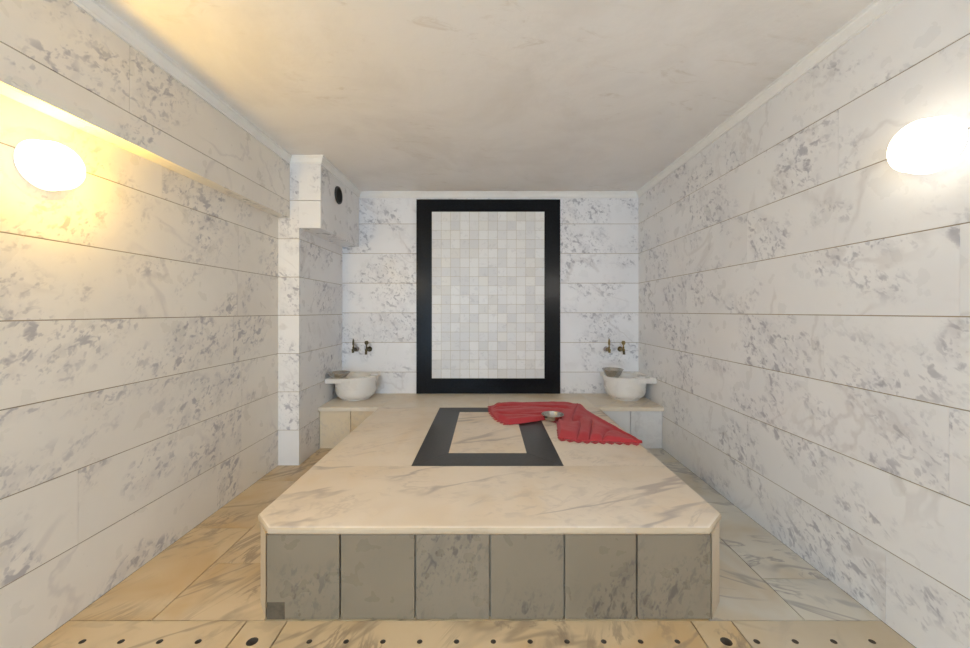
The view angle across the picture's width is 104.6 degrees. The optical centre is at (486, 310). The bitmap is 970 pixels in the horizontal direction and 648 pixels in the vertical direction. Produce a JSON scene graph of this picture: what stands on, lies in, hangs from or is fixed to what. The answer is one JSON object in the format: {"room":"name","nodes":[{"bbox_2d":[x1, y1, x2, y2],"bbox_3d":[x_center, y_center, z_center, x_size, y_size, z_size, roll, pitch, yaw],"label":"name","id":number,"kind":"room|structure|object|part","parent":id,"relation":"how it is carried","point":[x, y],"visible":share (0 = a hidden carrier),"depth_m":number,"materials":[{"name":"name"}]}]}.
{"room":"spa","nodes":[
{"label":"spa","id":0,"kind":"room"},
{"bbox_2d":[0,94,278,647],"bbox_3d":[-1.765,0.000,1.024,0.150,2.500,5.847,0,0,0],"label":"wall","id":1,"kind":"structure","parent":0,"point":[139,315],"depth_m":1.70,"materials":[{"name":"stone"}]},
{"bbox_2d":[13,139,72,190],"bbox_3d":[-1.628,-0.550,1.420,0.123,0.184,0.184,0,0,0],"label":"wall lamp","id":2,"kind":"object","parent":1,"relation":"attached to","point":[43,165],"visible":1,"depth_m":1.41,"materials":[{"name":"white glass"}]},
{"bbox_2d":[41,158,62,173],"bbox_3d":[-1.647,-0.550,1.420,0.054,0.056,0.056,0,0,0],"label":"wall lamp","id":3,"kind":"object","parent":2,"relation":"attached to","point":[48,165],"depth_m":1.41,"materials":[{"name":"white glass"}]},
{"bbox_2d":[70,0,291,163],"bbox_3d":[-1.580,-1.219,0.568,0.034,0.062,4.936,0,0,0],"label":"trim","id":4,"kind":"structure","parent":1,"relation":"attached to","point":[97,10],"depth_m":1.86,"materials":[{"name":"paint"}]},
{"bbox_2d":[290,155,322,163],"bbox_3d":[-1.455,-1.219,3.019,0.284,0.062,0.034,0,0,0],"label":"trim","id":5,"kind":"structure","parent":1,"relation":"attached to","point":[295,159],"depth_m":3.02,"materials":[{"name":"paint"}]},
{"bbox_2d":[278,164,341,464],"bbox_3d":[-1.606,0.000,3.491,0.168,2.500,0.911,0,0,0],"label":"pillar","id":6,"kind":"structure","parent":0,"point":[309,265],"depth_m":3.09,"materials":[{"name":"stone"}]},
{"bbox_2d":[32,448,915,647],"bbox_3d":[-0.048,1.310,0.949,3.584,0.120,5.997,0,0,0],"label":"floor","id":7,"kind":"structure","parent":0,"point":[212,572],"depth_m":1.76,"materials":[{"name":"stone"}]},
{"bbox_2d":[33,621,245,647],"bbox_3d":[-1.329,1.265,1.367,0.716,0.030,0.289,0,0,0],"label":"drain cover","id":8,"kind":"object","parent":7,"relation":"on","point":[73,634],"visible":1,"depth_m":1.45,"materials":[{"name":"stone"}]},
{"bbox_2d":[227,621,286,647],"bbox_3d":[-0.886,1.265,1.367,0.157,0.030,0.289,0,0,0],"label":"drain cover","id":9,"kind":"object","parent":7,"relation":"on","point":[254,634],"visible":0.99,"depth_m":1.45,"materials":[{"name":"stone"}]},
{"bbox_2d":[271,621,706,647],"bbox_3d":[0.009,1.265,1.367,1.621,0.030,0.289,0,0,0],"label":"drain cover","id":10,"kind":"object","parent":7,"relation":"on","point":[295,634],"visible":1,"depth_m":1.45,"materials":[{"name":"stone"}]},
{"bbox_2d":[258,408,720,619],"bbox_3d":[0.013,1.059,2.438,1.990,0.382,1.865,0,0,0],"label":"platform","id":11,"kind":"object","parent":7,"relation":"on","point":[422,513],"visible":0.94,"depth_m":1.52,"materials":[{"name":"stone"}]},
{"bbox_3d":[0.004,0.885,2.756,0.476,0.035,0.929,0,0,0],"label":"inlay panel","id":12,"kind":"part","parent":11,"relation":"part of","materials":[{"name":"beige stone"}]},
{"bbox_2d":[487,401,641,445],"bbox_3d":[0.508,0.844,2.946,1.009,0.042,1.074,0,0,0],"label":"towel","id":13,"kind":"object","parent":11,"relation":"on","point":[578,424],"visible":0.99,"depth_m":2.90,"materials":[{"name":"fabric"}]},
{"bbox_2d":[541,411,563,421],"bbox_3d":[0.516,0.833,2.952,0.176,0.049,0.176,0,0,0],"label":"metal bowl","id":14,"kind":"object","parent":13,"relation":"on","point":[553,416],"visible":0.99,"depth_m":2.99,"materials":[{"name":"silver metal"}]},
{"bbox_2d":[318,393,663,447],"bbox_3d":[0.036,1.059,3.659,3.112,0.382,0.574,0,0,0],"label":"stone bench","id":15,"kind":"object","parent":7,"relation":"on","point":[642,418],"visible":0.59,"depth_m":3.40,"materials":[{"name":"stone"}]},
{"bbox_2d":[325,372,380,400],"bbox_3d":[-1.304,0.751,3.728,0.433,0.231,0.434,0,0,0],"label":"basin","id":16,"kind":"object","parent":15,"relation":"on","point":[356,386],"visible":0.92,"depth_m":3.56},
{"bbox_2d":[326,370,349,378],"bbox_3d":[-1.414,0.609,3.568,0.216,0.053,0.216,0,0,0],"label":"metal bowl","id":17,"kind":"object","parent":16,"relation":"on","point":[333,374],"visible":1,"depth_m":3.53,"materials":[{"name":"silver metal"}]},
{"bbox_3d":[-1.298,0.774,3.722,0.398,0.186,0.398,0,0,0],"label":"bowl","id":18,"kind":"part","parent":16,"relation":"part of","materials":[{"name":"stone"}]},
{"bbox_2d":[600,372,656,400],"bbox_3d":[1.375,0.751,3.728,0.433,0.231,0.434,0,0,0],"label":"basin","id":19,"kind":"object","parent":15,"relation":"on","point":[629,386],"visible":0.96,"depth_m":3.56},
{"bbox_2d":[602,367,623,376],"bbox_3d":[1.222,0.599,3.645,0.204,0.073,0.204,0,0,0],"label":"metal bowl","id":20,"kind":"object","parent":19,"relation":"on","point":[609,371],"visible":1,"depth_m":3.59,"materials":[{"name":"silver metal"}]},
{"bbox_3d":[1.370,0.774,3.722,0.398,0.186,0.398,0,0,0],"label":"bowl","id":21,"kind":"part","parent":19,"relation":"part of","materials":[{"name":"stone"}]},
{"bbox_2d":[692,621,750,647],"bbox_3d":[0.903,1.265,1.367,0.157,0.030,0.289,0,0,0],"label":"drain cover","id":22,"kind":"object","parent":7,"relation":"on","point":[715,634],"visible":0.99,"depth_m":1.45,"materials":[{"name":"stone"}]},
{"bbox_2d":[732,621,914,647],"bbox_3d":[1.290,1.265,1.367,0.603,0.030,0.289,0,0,0],"label":"drain cover","id":23,"kind":"object","parent":7,"relation":"on","point":[758,634],"visible":1,"depth_m":1.45,"materials":[{"name":"stone"}]},
{"bbox_2d":[99,0,874,190],"bbox_3d":[-0.048,-1.300,1.024,3.584,0.100,6.147,0,0,0],"label":"ceiling","id":24,"kind":"structure","parent":0,"point":[397,95],"depth_m":1.97,"materials":[{"name":"paint"}]},
{"bbox_2d":[0,0,289,217],"bbox_3d":[-1.644,-1.002,0.568,0.094,0.496,4.936,0,0,0],"label":"beam","id":25,"kind":"structure","parent":24,"relation":"attached to","point":[57,61],"depth_m":1.65,"materials":[{"name":"stone"}]},
{"bbox_2d":[342,198,638,392],"bbox_3d":[-0.048,0.000,4.022,3.584,2.500,0.150,0,0,0],"label":"wall","id":26,"kind":"structure","parent":0,"point":[599,253],"depth_m":3.95,"materials":[{"name":"stone"}]},
{"bbox_2d":[299,164,358,246],"bbox_3d":[-1.434,-0.961,3.491,0.174,0.578,0.911,0,0,0],"label":"box","id":27,"kind":"object","parent":26,"relation":"attached to","point":[320,215],"depth_m":3.17,"materials":[{"name":"stone"}]},
{"bbox_2d":[334,186,342,203],"bbox_3d":[-1.341,-1.046,3.390,0.013,0.158,0.158,0,0,0],"label":"vent pipe","id":28,"kind":"object","parent":27,"relation":"in","point":[338,193],"visible":1,"depth_m":3.40,"materials":[{"name":"black plastic"}]},
{"bbox_2d":[321,155,360,197],"bbox_3d":[-1.330,-1.219,3.474,0.034,0.062,0.945,0,0,0],"label":"trim","id":29,"kind":"structure","parent":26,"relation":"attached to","point":[325,163],"depth_m":3.38,"materials":[{"name":"paint"}]},
{"bbox_2d":[352,339,358,352],"bbox_3d":[-1.372,0.356,3.886,0.056,0.144,0.122,0,0,0],"label":"tap","id":30,"kind":"object","parent":26,"relation":"attached to","point":[356,348],"visible":1,"depth_m":3.84,"materials":[{"name":"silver metal"}]},
{"bbox_2d":[365,341,371,354],"bbox_3d":[-1.236,0.375,3.882,0.056,0.138,0.129,0,0,0],"label":"tap","id":31,"kind":"object","parent":26,"relation":"attached to","point":[369,348],"visible":1,"depth_m":3.84,"materials":[{"name":"brown metal"}]},
{"bbox_2d":[416,199,559,393],"bbox_3d":[0.014,-0.152,3.939,1.508,2.038,0.016,0,0,0],"label":"mosaic panel","id":32,"kind":"object","parent":26,"relation":"attached to","point":[488,270],"visible":1,"depth_m":3.94,"materials":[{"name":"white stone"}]},
{"bbox_2d":[360,191,637,197],"bbox_3d":[0.123,-1.219,3.930,2.941,0.062,0.034,0,0,0],"label":"trim","id":33,"kind":"structure","parent":26,"relation":"attached to","point":[364,194],"depth_m":3.93,"materials":[{"name":"paint"}]},
{"bbox_2d":[603,339,610,352],"bbox_3d":[1.253,0.356,3.886,0.056,0.144,0.122,0,0,0],"label":"tap","id":34,"kind":"object","parent":26,"relation":"attached to","point":[605,348],"visible":1,"depth_m":3.84,"materials":[{"name":"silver metal"}]},
{"bbox_2d":[617,341,624,354],"bbox_3d":[1.400,0.375,3.882,0.056,0.138,0.129,0,0,0],"label":"tap","id":35,"kind":"object","parent":26,"relation":"attached to","point":[619,348],"visible":1,"depth_m":3.84,"materials":[{"name":"brown metal"}]},
{"bbox_2d":[638,0,969,647],"bbox_3d":[1.669,0.000,1.024,0.150,2.500,5.847,0,0,0],"label":"wall","id":36,"kind":"structure","parent":0,"point":[804,296],"depth_m":1.69,"materials":[{"name":"stone"}]},
{"bbox_2d":[637,0,903,197],"bbox_3d":[1.577,-1.219,1.024,0.034,0.062,5.847,0,0,0],"label":"trim","id":37,"kind":"structure","parent":36,"relation":"attached to","point":[876,9],"depth_m":1.94,"materials":[{"name":"paint"}]},
{"bbox_2d":[887,116,967,173],"bbox_3d":[1.530,-0.583,1.325,0.127,0.188,0.188,0,0,0],"label":"wall lamp","id":38,"kind":"object","parent":36,"relation":"attached to","point":[928,145],"visible":1,"depth_m":1.28,"materials":[{"name":"white glass"}]}
]}

